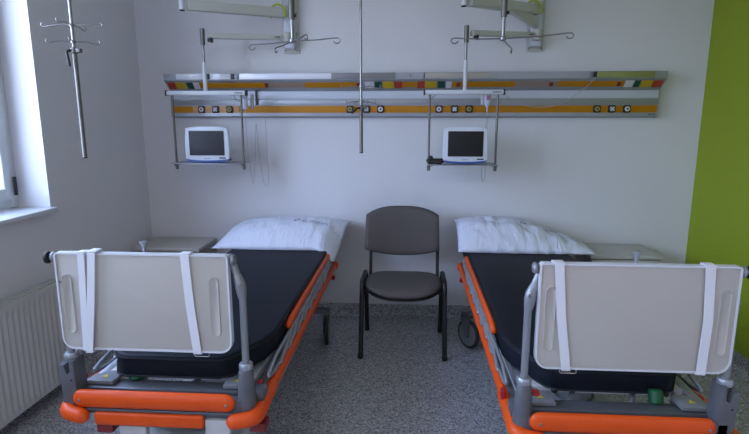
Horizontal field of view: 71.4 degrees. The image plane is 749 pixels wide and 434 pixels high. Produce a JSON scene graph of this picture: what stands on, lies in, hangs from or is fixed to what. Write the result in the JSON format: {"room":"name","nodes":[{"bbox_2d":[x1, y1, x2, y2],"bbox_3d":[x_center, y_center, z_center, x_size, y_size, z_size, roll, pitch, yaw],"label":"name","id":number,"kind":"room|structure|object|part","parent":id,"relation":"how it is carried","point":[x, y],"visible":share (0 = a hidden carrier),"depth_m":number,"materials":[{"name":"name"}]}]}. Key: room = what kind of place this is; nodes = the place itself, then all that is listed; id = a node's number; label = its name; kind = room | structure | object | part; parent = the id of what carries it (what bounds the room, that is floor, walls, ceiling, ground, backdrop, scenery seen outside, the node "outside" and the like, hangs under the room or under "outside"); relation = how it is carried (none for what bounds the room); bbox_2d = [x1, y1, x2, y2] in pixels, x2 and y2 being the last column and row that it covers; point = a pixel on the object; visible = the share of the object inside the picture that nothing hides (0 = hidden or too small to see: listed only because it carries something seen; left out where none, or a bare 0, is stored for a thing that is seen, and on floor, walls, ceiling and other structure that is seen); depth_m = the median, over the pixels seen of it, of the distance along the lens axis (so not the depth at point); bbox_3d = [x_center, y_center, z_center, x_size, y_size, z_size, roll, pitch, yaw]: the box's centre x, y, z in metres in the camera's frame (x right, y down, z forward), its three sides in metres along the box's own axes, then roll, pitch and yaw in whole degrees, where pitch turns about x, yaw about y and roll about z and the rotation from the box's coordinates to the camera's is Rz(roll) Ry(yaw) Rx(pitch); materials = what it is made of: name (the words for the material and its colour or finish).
{"room":"hospital room","nodes":[
{"label":"hospital room","id":0,"kind":"room"},
{"bbox_2d":[0,0,151,351],"bbox_3d":[-2.095,-0.162,0.870,0.300,3.000,6.200,1,11,4],"label":"wall","id":1,"kind":"structure","parent":0,"point":[101,199],"depth_m":3.07,"materials":[{"name":"white paint"}]},
{"bbox_2d":[0,59,57,225],"bbox_3d":[-1.982,-0.654,1.831,0.285,1.624,1.942,1,11,4],"label":"window","id":2,"kind":"structure","parent":1,"relation":"in","point":[10,213],"depth_m":2.80,"materials":[{"name":"grey plastic"}]},
{"bbox_3d":[-2.039,-0.758,2.298,0.065,1.502,0.883,1,11,4],"label":"sash","id":3,"kind":"part","parent":2,"relation":"part of","materials":[{"name":"grey plastic"}]},
{"bbox_3d":[-2.088,-0.672,1.845,0.070,1.595,1.900,1,11,4],"label":"frame","id":4,"kind":"part","parent":2,"relation":"part of","materials":[{"name":"grey plastic"}]},
{"bbox_3d":[-1.976,0.132,1.978,0.275,0.026,1.942,1,11,4],"label":"sill","id":5,"kind":"part","parent":2,"relation":"part of","materials":[{"name":"grey plastic"}]},
{"bbox_2d":[0,278,77,428],"bbox_3d":[-1.809,0.795,2.190,0.116,0.633,1.587,1,11,4],"label":"radiator","id":6,"kind":"object","parent":1,"relation":"attached to","point":[32,345],"visible":0.77,"depth_m":2.61,"materials":[{"name":"white metal"}]},
{"bbox_2d":[0,278,55,311],"bbox_3d":[-1.793,0.487,2.132,0.083,0.008,1.580,1,11,4],"label":"grille","id":7,"kind":"object","parent":6,"relation":"attached to","point":[25,297],"depth_m":2.63,"materials":[{"name":"metal"}]},
{"bbox_2d":[0,350,108,433],"bbox_3d":[-1.925,1.265,1.124,0.041,0.100,6.200,1,11,4],"label":"baseboard","id":8,"kind":"structure","parent":1,"relation":"attached to","point":[90,358],"depth_m":2.90,"materials":[{"name":"plastic"}]},
{"bbox_2d":[3,316,748,433],"bbox_3d":[0.060,1.389,1.009,4.620,0.100,6.800,1,11,4],"label":"floor","id":9,"kind":"structure","parent":0,"point":[401,383],"depth_m":2.93,"materials":[{"name":"carpet"}]},
{"bbox_2d":[134,237,216,252],"bbox_3d":[-1.459,0.489,3.894,0.470,0.610,0.379,1,11,4],"label":"base cabinet","id":10,"kind":"object","parent":9,"relation":"on","point":[158,244],"visible":0.08,"depth_m":3.80,"materials":[{"name":"grey laminate"}]},
{"bbox_2d":[42,241,338,433],"bbox_3d":[-0.686,0.449,2.790,0.744,1.094,2.074,1,11,4],"label":"bed","id":11,"kind":"object","parent":9,"relation":"on","point":[230,325],"visible":0.99,"depth_m":1.81,"materials":[{"name":"black"}]},
{"bbox_3d":[-1.066,0.328,1.820,0.081,0.431,0.036,-1,11,-4],"label":"foot post","id":12,"kind":"part","parent":11,"relation":"part of","materials":[{"name":"grey"}]},
{"bbox_3d":[-1.048,0.298,1.791,0.036,0.212,0.005,1,11,4],"label":"grip moulding","id":13,"kind":"part","parent":11,"relation":"part of","materials":[{"name":"beige plastic"}]},
{"bbox_2d":[58,352,87,404],"bbox_3d":[-1.076,0.591,1.869,0.060,0.198,0.067,1,11,4],"label":"socket","id":14,"kind":"object","parent":11,"relation":"attached to","point":[72,369],"depth_m":1.84,"materials":[{"name":"grey plastic"}]},
{"bbox_3d":[-1.027,0.439,2.792,0.017,0.072,1.598,1,11,4],"label":"guard frame","id":15,"kind":"part","parent":11,"relation":"part of","materials":[{"name":"silver metal"}]},
{"bbox_3d":[-1.000,0.596,1.942,0.110,0.016,0.085,1,11,4],"label":"release lever","id":16,"kind":"part","parent":11,"relation":"part of","materials":[{"name":"grey plastic"}]},
{"bbox_3d":[-0.892,0.585,1.950,0.048,0.059,0.058,1,11,4],"label":"knob","id":17,"kind":"part","parent":11,"relation":"part of","materials":[{"name":"green plastic"}]},
{"bbox_3d":[-0.785,0.292,1.783,0.594,0.339,0.016,1,11,4],"label":"foot panel","id":18,"kind":"part","parent":11,"relation":"part of","materials":[{"name":"beige plastic"}]},
{"bbox_3d":[-0.784,0.120,1.773,0.025,0.075,0.025,1,11,4],"label":"clamp knob","id":19,"kind":"part","parent":11,"relation":"part of","materials":[{"name":"silver metal"}]},
{"bbox_3d":[-0.752,0.662,1.833,0.630,0.070,0.040,1,11,4],"label":"foot plate","id":20,"kind":"part","parent":11,"relation":"part of","materials":[{"name":"orange plastic"}]},
{"bbox_3d":[-0.682,0.450,2.843,0.606,0.044,1.920,1,11,4],"label":"deck rail","id":21,"kind":"part","parent":11,"relation":"part of","materials":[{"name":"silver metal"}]},
{"bbox_3d":[-0.538,0.304,1.757,0.036,0.212,0.005,1,11,4],"label":"grip moulding","id":22,"kind":"part","parent":11,"relation":"part of","materials":[{"name":"beige plastic"}]},
{"bbox_3d":[-0.681,0.377,2.851,0.644,0.090,1.918,1,11,4],"label":"mattress","id":23,"kind":"part","parent":11,"relation":"part of","materials":[{"name":"black"}]},
{"bbox_3d":[-0.491,0.603,1.908,0.110,0.016,0.085,1,11,4],"label":"release lever","id":24,"kind":"part","parent":11,"relation":"part of","materials":[{"name":"grey plastic"}]},
{"bbox_3d":[-0.465,0.336,1.778,0.064,0.432,0.042,1,11,4],"label":"foot post","id":25,"kind":"part","parent":11,"relation":"part of","materials":[{"name":"grey"}]},
{"bbox_2d":[238,369,256,411],"bbox_3d":[-0.447,0.613,1.829,0.072,0.176,0.078,1,11,4],"label":"socket","id":26,"kind":"object","parent":11,"relation":"attached to","point":[247,391],"depth_m":1.80,"materials":[{"name":"grey plastic"}]},
{"bbox_2d":[212,216,351,261],"bbox_3d":[-0.630,0.123,3.668,0.905,0.242,0.515,1,11,4],"label":"pillow","id":27,"kind":"object","parent":11,"relation":"on","point":[320,233],"visible":0.99,"depth_m":3.51,"materials":[{"name":"white fabric"}]},
{"bbox_3d":[-0.347,0.448,2.747,0.017,0.072,1.598,1,11,4],"label":"guard frame","id":28,"kind":"part","parent":11,"relation":"part of","materials":[{"name":"silver metal"}]},
{"bbox_2d":[358,206,446,360],"bbox_3d":[0.192,0.417,3.450,0.570,0.914,0.510,1,11,4],"label":"chair","id":29,"kind":"object","parent":9,"relation":"on","point":[392,230],"visible":1,"depth_m":3.56,"materials":[{"name":"grey fabric"}]},
{"bbox_3d":[-0.071,0.616,3.515,0.036,0.496,0.474,1,11,4],"label":"leg frame","id":30,"kind":"part","parent":29,"relation":"part of","materials":[{"name":"black paint"}]},
{"bbox_3d":[-0.034,0.329,3.532,0.022,0.264,0.324,1,11,4],"label":"post","id":31,"kind":"part","parent":29,"relation":"part of","materials":[{"name":"black metal"}]},
{"bbox_3d":[0.192,0.099,3.598,0.508,0.337,0.085,1,11,4],"label":"backrest","id":32,"kind":"part","parent":29,"relation":"part of","materials":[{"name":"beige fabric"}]},
{"bbox_3d":[0.190,0.437,3.428,0.492,0.069,0.460,1,11,4],"label":"seat","id":33,"kind":"part","parent":29,"relation":"part of","materials":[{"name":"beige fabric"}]},
{"bbox_3d":[0.429,0.335,3.501,0.022,0.264,0.324,1,11,4],"label":"post","id":34,"kind":"part","parent":29,"relation":"part of","materials":[{"name":"black metal"}]},
{"bbox_3d":[0.457,0.623,3.480,0.036,0.496,0.474,1,11,4],"label":"leg frame","id":35,"kind":"part","parent":29,"relation":"part of","materials":[{"name":"black paint"}]},
{"bbox_2d":[457,250,748,433],"bbox_3d":[0.879,0.470,2.665,0.744,1.098,2.114,1,11,4],"label":"bed","id":36,"kind":"object","parent":9,"relation":"on","point":[559,334],"visible":1,"depth_m":1.65,"materials":[{"name":"black"}]},
{"bbox_3d":[0.539,0.459,2.687,0.017,0.072,1.598,1,11,4],"label":"guard frame","id":37,"kind":"part","parent":36,"relation":"part of","materials":[{"name":"silver metal"}]},
{"bbox_2d":[512,384,531,428],"bbox_3d":[0.490,0.632,1.726,0.072,0.176,0.078,1,11,4],"label":"socket","id":38,"kind":"object","parent":36,"relation":"attached to","point":[522,405],"depth_m":1.70,"materials":[{"name":"grey plastic"}]},
{"bbox_2d":[454,216,595,253],"bbox_3d":[0.998,0.100,3.557,0.882,0.188,0.484,1,11,4],"label":"pillow","id":39,"kind":"object","parent":36,"relation":"on","point":[476,234],"visible":1,"depth_m":3.40,"materials":[{"name":"white fabric"}]},
{"bbox_3d":[0.508,0.354,1.673,0.063,0.436,0.042,1,11,4],"label":"foot post","id":40,"kind":"part","parent":36,"relation":"part of","materials":[{"name":"grey metal"}]},
{"bbox_3d":[0.564,0.623,1.798,0.110,0.016,0.085,1,11,4],"label":"release lever","id":41,"kind":"part","parent":36,"relation":"part of","materials":[{"name":"grey plastic"}]},
{"bbox_3d":[0.552,0.323,1.644,0.036,0.215,0.005,1,11,4],"label":"grip moulding","id":42,"kind":"part","parent":36,"relation":"part of","materials":[{"name":"beige plastic"}]},
{"bbox_3d":[0.886,0.397,2.746,0.644,0.090,1.918,1,11,4],"label":"mattress","id":43,"kind":"part","parent":36,"relation":"part of","materials":[{"name":"black"}]},
{"bbox_3d":[0.884,0.469,2.738,0.606,0.044,1.920,1,11,4],"label":"deck rail","id":44,"kind":"part","parent":36,"relation":"part of","materials":[{"name":"silver metal"}]},
{"bbox_3d":[0.811,0.689,1.689,0.630,0.070,0.040,1,11,4],"label":"foot plate","id":45,"kind":"part","parent":36,"relation":"part of","materials":[{"name":"orange plastic"}]},
{"bbox_3d":[0.817,0.143,1.626,0.025,0.075,0.025,1,11,4],"label":"clamp knob","id":46,"kind":"part","parent":36,"relation":"part of","materials":[{"name":"silver metal"}]},
{"bbox_3d":[0.815,0.317,1.636,0.594,0.342,0.016,1,11,4],"label":"foot panel","id":47,"kind":"part","parent":36,"relation":"part of","materials":[{"name":"beige plastic"}]},
{"bbox_3d":[0.964,0.615,1.786,0.048,0.059,0.058,1,11,4],"label":"knob","id":48,"kind":"part","parent":36,"relation":"part of","materials":[{"name":"green plastic"}]},
{"bbox_3d":[1.073,0.629,1.764,0.110,0.016,0.085,1,11,4],"label":"release lever","id":49,"kind":"part","parent":36,"relation":"part of","materials":[{"name":"grey plastic"}]},
{"bbox_3d":[1.220,0.467,2.642,0.017,0.072,1.598,1,11,4],"label":"guard frame","id":50,"kind":"part","parent":36,"relation":"part of","materials":[{"name":"silver metal"}]},
{"bbox_2d":[706,378,739,433],"bbox_3d":[1.120,0.625,1.682,0.060,0.198,0.067,1,11,4],"label":"socket","id":51,"kind":"object","parent":36,"relation":"attached to","point":[721,408],"depth_m":1.65,"materials":[{"name":"grey plastic"}]},
{"bbox_3d":[1.077,0.329,1.609,0.036,0.215,0.005,1,11,4],"label":"grip moulding","id":52,"kind":"part","parent":36,"relation":"part of","materials":[{"name":"beige plastic"}]},
{"bbox_3d":[1.102,0.361,1.633,0.066,0.436,0.042,1,11,4],"label":"foot post","id":53,"kind":"part","parent":36,"relation":"part of","materials":[{"name":"grey"}]},
{"bbox_2d":[575,243,662,262],"bbox_3d":[1.694,0.529,3.683,0.470,0.610,0.379,1,11,4],"label":"base cabinet","id":54,"kind":"object","parent":9,"relation":"on","point":[617,253],"visible":0.08,"depth_m":3.53,"materials":[{"name":"grey laminate"}]},
{"bbox_3d":[1.683,0.357,3.497,0.446,0.137,0.018,1,11,4],"label":"drawer","id":55,"kind":"part","parent":54,"relation":"part of","materials":[{"name":"laminate"}]},
{"bbox_2d":[133,0,714,305],"bbox_3d":[0.281,-0.729,3.913,4.620,3.000,0.300,1,11,4],"label":"wall","id":56,"kind":"structure","parent":0,"point":[587,180],"depth_m":3.77,"materials":[{"name":"white paint"}]},
{"bbox_2d":[165,0,299,169],"bbox_3d":[-0.965,-1.057,3.536,0.915,1.458,0.344,-2,11,-8],"label":"monitor arm","id":57,"kind":"object","parent":56,"relation":"attached to","point":[192,5],"depth_m":3.53,"materials":[{"name":"grey metal"}]},
{"bbox_3d":[-1.379,-0.589,3.595,0.015,0.489,0.015,1,11,4],"label":"hanging rod","id":58,"kind":"part","parent":57,"relation":"part of","materials":[{"name":"grey metal"}]},
{"bbox_3d":[-1.137,-0.502,3.589,0.306,0.242,0.111,0,11,2],"label":"patient monitor","id":59,"kind":"part","parent":57,"relation":"part of","materials":[{"name":"white plastic"}]},
{"bbox_2d":[170,161,250,164],"bbox_3d":[-1.139,-0.381,3.643,0.489,0.006,0.230,1,11,4],"label":"tray","id":60,"kind":"object","parent":57,"relation":"on","point":[181,162],"depth_m":3.61,"materials":[{"name":"silver metal"}]},
{"bbox_3d":[-0.898,-1.373,3.446,0.653,0.069,0.060,-5,12,-27],"label":"arm","id":61,"kind":"part","parent":57,"relation":"part of","materials":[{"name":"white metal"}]},
{"bbox_3d":[-0.903,-0.583,3.563,0.015,0.489,0.015,1,11,4],"label":"hanging rod","id":62,"kind":"part","parent":57,"relation":"part of","materials":[{"name":"grey metal"}]},
{"bbox_3d":[-0.861,-1.226,3.548,0.528,0.044,0.050,-3,11,-17],"label":"arm","id":63,"kind":"part","parent":57,"relation":"part of","materials":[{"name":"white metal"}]},
{"bbox_2d":[242,94,268,185],"bbox_3d":[-0.842,-0.545,3.676,0.046,0.668,0.178,10,15,44],"label":"handset","id":64,"kind":"object","parent":57,"relation":"hanging from","point":[244,98],"visible":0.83,"depth_m":3.63,"materials":[{"name":"grey plastic"}]},
{"bbox_3d":[-0.592,-1.490,3.670,0.116,0.655,0.016,1,11,4],"label":"wall plate","id":65,"kind":"part","parent":57,"relation":"part of","materials":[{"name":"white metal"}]},
{"bbox_2d":[313,302,474,319],"bbox_3d":[0.270,0.727,4.011,4.020,0.100,0.041,1,11,4],"label":"baseboard","id":66,"kind":"structure","parent":56,"relation":"attached to","point":[410,311],"depth_m":4.03,"materials":[{"name":"plastic"}]},
{"bbox_2d":[163,71,667,117],"bbox_3d":[0.232,-0.853,3.665,3.458,0.308,0.146,1,11,4],"label":"rail","id":67,"kind":"object","parent":56,"relation":"attached to","point":[612,94],"visible":0.97,"depth_m":3.65,"materials":[{"name":"silver metal"}]},
{"bbox_2d":[176,74,202,79],"bbox_3d":[-1.295,-0.990,3.679,0.217,0.038,0.008,1,11,4],"label":"diffuser","id":68,"kind":"object","parent":67,"relation":"attached to","point":[178,76],"depth_m":3.68,"materials":[{"name":"white plastic"}]},
{"bbox_3d":[-1.153,-0.781,3.784,0.342,0.046,0.002,1,11,4],"label":"peach plate","id":69,"kind":"part","parent":67,"relation":"part of","materials":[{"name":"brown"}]},
{"bbox_2d":[210,74,230,79],"bbox_3d":[-1.085,-0.987,3.665,0.147,0.038,0.008,1,11,4],"label":"diffuser","id":70,"kind":"object","parent":67,"relation":"attached to","point":[212,76],"depth_m":3.66,"materials":[{"name":"white plastic"}]},
{"bbox_2d":[239,73,330,78],"bbox_3d":[-0.626,-0.982,3.634,0.651,0.038,0.008,1,11,4],"label":"diffuser","id":71,"kind":"object","parent":67,"relation":"attached to","point":[241,75],"depth_m":3.63,"materials":[{"name":"white plastic"}]},
{"bbox_2d":[332,73,394,78],"bbox_3d":[-0.078,-0.975,3.597,0.433,0.038,0.008,1,11,4],"label":"diffuser","id":72,"kind":"object","parent":67,"relation":"attached to","point":[334,75],"depth_m":3.59,"materials":[{"name":"grey"}]},
{"bbox_3d":[0.232,-0.811,3.684,3.426,0.036,0.005,1,11,4],"label":"equipment rail","id":73,"kind":"part","parent":67,"relation":"part of","materials":[{"name":"silver metal"}]},
{"bbox_2d":[435,105,442,112],"bbox_3d":[0.454,-0.761,3.673,0.050,0.051,0.014,1,11,4],"label":"outlet","id":74,"kind":"object","parent":67,"relation":"attached to","point":[438,108],"depth_m":3.66,"materials":[{"name":"white plastic"}]},
{"bbox_2d":[451,105,457,112],"bbox_3d":[0.563,-0.759,3.666,0.050,0.051,0.014,1,11,4],"label":"outlet","id":75,"kind":"object","parent":67,"relation":"attached to","point":[454,108],"depth_m":3.66,"materials":[{"name":"white plastic"}]},
{"bbox_2d":[425,72,488,77],"bbox_3d":[0.562,-0.967,3.554,0.434,0.038,0.008,1,11,4],"label":"diffuser","id":76,"kind":"object","parent":67,"relation":"attached to","point":[427,74],"depth_m":3.55,"materials":[{"name":"beige plastic"}]},
{"bbox_2d":[465,105,472,112],"bbox_3d":[0.664,-0.758,3.659,0.050,0.051,0.014,1,11,4],"label":"outlet","id":77,"kind":"object","parent":67,"relation":"attached to","point":[468,108],"depth_m":3.65,"materials":[{"name":"yellow plastic"}]},
{"bbox_2d":[500,77,595,107],"bbox_3d":[1.148,-0.843,3.524,0.660,0.201,0.112,-1,11,-6],"label":"cable","id":78,"kind":"object","parent":67,"relation":"hanging from","point":[595,77],"visible":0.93,"depth_m":3.56,"materials":[{"name":"grey plastic"}]},
{"bbox_2d":[593,105,600,112],"bbox_3d":[1.537,-0.747,3.601,0.050,0.051,0.014,1,11,4],"label":"outlet","id":79,"kind":"object","parent":67,"relation":"attached to","point":[596,108],"depth_m":3.59,"materials":[{"name":"yellow plastic"}]},
{"bbox_2d":[608,105,615,112],"bbox_3d":[1.636,-0.746,3.594,0.050,0.051,0.014,1,11,4],"label":"outlet","id":80,"kind":"object","parent":67,"relation":"attached to","point":[611,108],"depth_m":3.58,"materials":[{"name":"white plastic"}]},
{"bbox_2d":[597,71,655,76],"bbox_3d":[1.679,-0.953,3.479,0.376,0.038,0.008,1,11,4],"label":"diffuser","id":81,"kind":"object","parent":67,"relation":"attached to","point":[599,73],"depth_m":3.47,"materials":[{"name":"green"}]},
{"bbox_2d":[623,105,630,112],"bbox_3d":[1.737,-0.745,3.587,0.050,0.051,0.014,1,11,4],"label":"outlet","id":82,"kind":"object","parent":67,"relation":"attached to","point":[626,108],"depth_m":3.58,"materials":[{"name":"white plastic"}]},
{"bbox_2d":[423,0,545,170],"bbox_3d":[0.759,-1.035,3.418,0.875,1.458,0.350,-2,11,-9],"label":"monitor arm","id":83,"kind":"object","parent":56,"relation":"attached to","point":[532,12],"depth_m":3.42,"materials":[{"name":"grey metal"}]},
{"bbox_3d":[0.364,-0.568,3.478,0.015,0.489,0.015,1,11,4],"label":"hanging rod","id":84,"kind":"part","parent":83,"relation":"part of","materials":[{"name":"grey metal"}]},
{"bbox_2d":[426,156,443,163],"bbox_3d":[0.408,-0.385,3.497,0.122,0.056,0.139,1,11,4],"label":"connector","id":85,"kind":"object","parent":83,"relation":"on","point":[430,160],"visible":1,"depth_m":3.45,"materials":[{"name":"black plastic"}]},
{"bbox_2d":[428,162,497,165],"bbox_3d":[0.588,-0.359,3.527,0.456,0.006,0.230,1,11,4],"label":"tray","id":86,"kind":"object","parent":83,"relation":"on","point":[445,163],"depth_m":3.45,"materials":[{"name":"silver metal"}]},
{"bbox_3d":[0.602,-0.480,3.472,0.296,0.242,0.111,1,11,4],"label":"patient monitor","id":87,"kind":"part","parent":83,"relation":"part of","materials":[{"name":"white plastic"}]},
{"bbox_2d":[480,88,491,180],"bbox_3d":[0.748,-0.546,3.557,0.070,0.638,0.163,1,11,4],"label":"handset","id":88,"kind":"object","parent":83,"relation":"hanging from","point":[487,97],"visible":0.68,"depth_m":3.48,"materials":[{"name":"grey plastic"}]},
{"bbox_2d":[483,94,491,107],"bbox_3d":[0.756,-0.781,3.487,0.052,0.102,0.054,1,11,4],"label":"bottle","id":89,"kind":"object","parent":88,"relation":"on","point":[487,97],"depth_m":3.47,"materials":[{"name":"white plastic"}]},
{"bbox_3d":[0.807,-0.562,3.449,0.015,0.489,0.015,1,11,4],"label":"hanging rod","id":90,"kind":"part","parent":83,"relation":"part of","materials":[{"name":"grey metal"}]},
{"bbox_3d":[0.834,-1.352,3.330,0.601,0.068,0.060,-6,12,-30],"label":"arm","id":91,"kind":"part","parent":83,"relation":"part of","materials":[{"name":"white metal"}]},
{"bbox_3d":[0.858,-1.204,3.432,0.496,0.044,0.050,-4,11,-18],"label":"arm","id":92,"kind":"part","parent":83,"relation":"part of","materials":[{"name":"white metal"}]},
{"bbox_3d":[1.109,-1.469,3.556,0.116,0.655,0.016,1,11,4],"label":"wall plate","id":93,"kind":"part","parent":83,"relation":"part of","materials":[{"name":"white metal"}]},
{"bbox_2d":[685,0,748,359],"bbox_3d":[2.348,-0.465,2.493,0.300,3.000,2.300,1,11,4],"label":"wall","id":94,"kind":"structure","parent":0,"point":[718,233],"depth_m":3.35,"materials":[{"name":"green paint"}]},
{"bbox_3d":[0.060,-1.659,0.441,4.620,0.100,6.800,1,11,4],"label":"ceiling","id":95,"kind":"structure","parent":0,"visible":0},
{"bbox_2d":[40,0,102,157],"bbox_3d":[-1.463,-1.128,2.481,0.258,1.690,0.212,9,14,39],"label":"pole","id":96,"kind":"object","parent":95,"relation":"hanging from","point":[73,50],"visible":1,"depth_m":2.54,"materials":[{"name":"silver metal"}]},
{"bbox_3d":[-1.478,-0.772,2.526,0.021,0.085,0.032,6,12,29],"label":"lever","id":97,"kind":"part","parent":96,"relation":"part of","materials":[{"name":"black plastic"}]},
{"bbox_2d":[249,0,339,52],"bbox_3d":[-0.445,-1.471,2.754,0.506,1.117,0.221,9,14,39],"label":"pole","id":98,"kind":"object","parent":95,"relation":"hanging from","point":[291,5],"visible":1,"depth_m":2.82,"materials":[{"name":"silver metal"}]},
{"bbox_2d":[341,0,380,152],"bbox_3d":[-0.082,-1.234,3.079,0.269,1.702,0.190,7,13,34],"label":"pole","id":99,"kind":"object","parent":95,"relation":"hanging from","point":[360,107],"visible":1,"depth_m":3.16,"materials":[{"name":"silver metal"}]},
{"bbox_2d":[450,0,573,53],"bbox_3d":[0.731,-1.475,2.788,0.633,1.121,0.333,1,11,4],"label":"pole","id":100,"kind":"object","parent":95,"relation":"hanging from","point":[504,3],"visible":1,"depth_m":2.75,"materials":[{"name":"silver metal"}]},
{"bbox_3d":[2.137,0.102,-0.547,0.300,3.000,3.900,1,11,4],"label":"wall","id":101,"kind":"structure","parent":0,"visible":0},
{"bbox_2d":[731,350,748,381],"bbox_3d":[2.045,1.315,0.858,0.041,0.100,6.200,1,11,4],"label":"baseboard","id":102,"kind":"structure","parent":101,"relation":"attached to","point":[740,364],"depth_m":3.15,"materials":[{"name":"plastic"}]}
]}

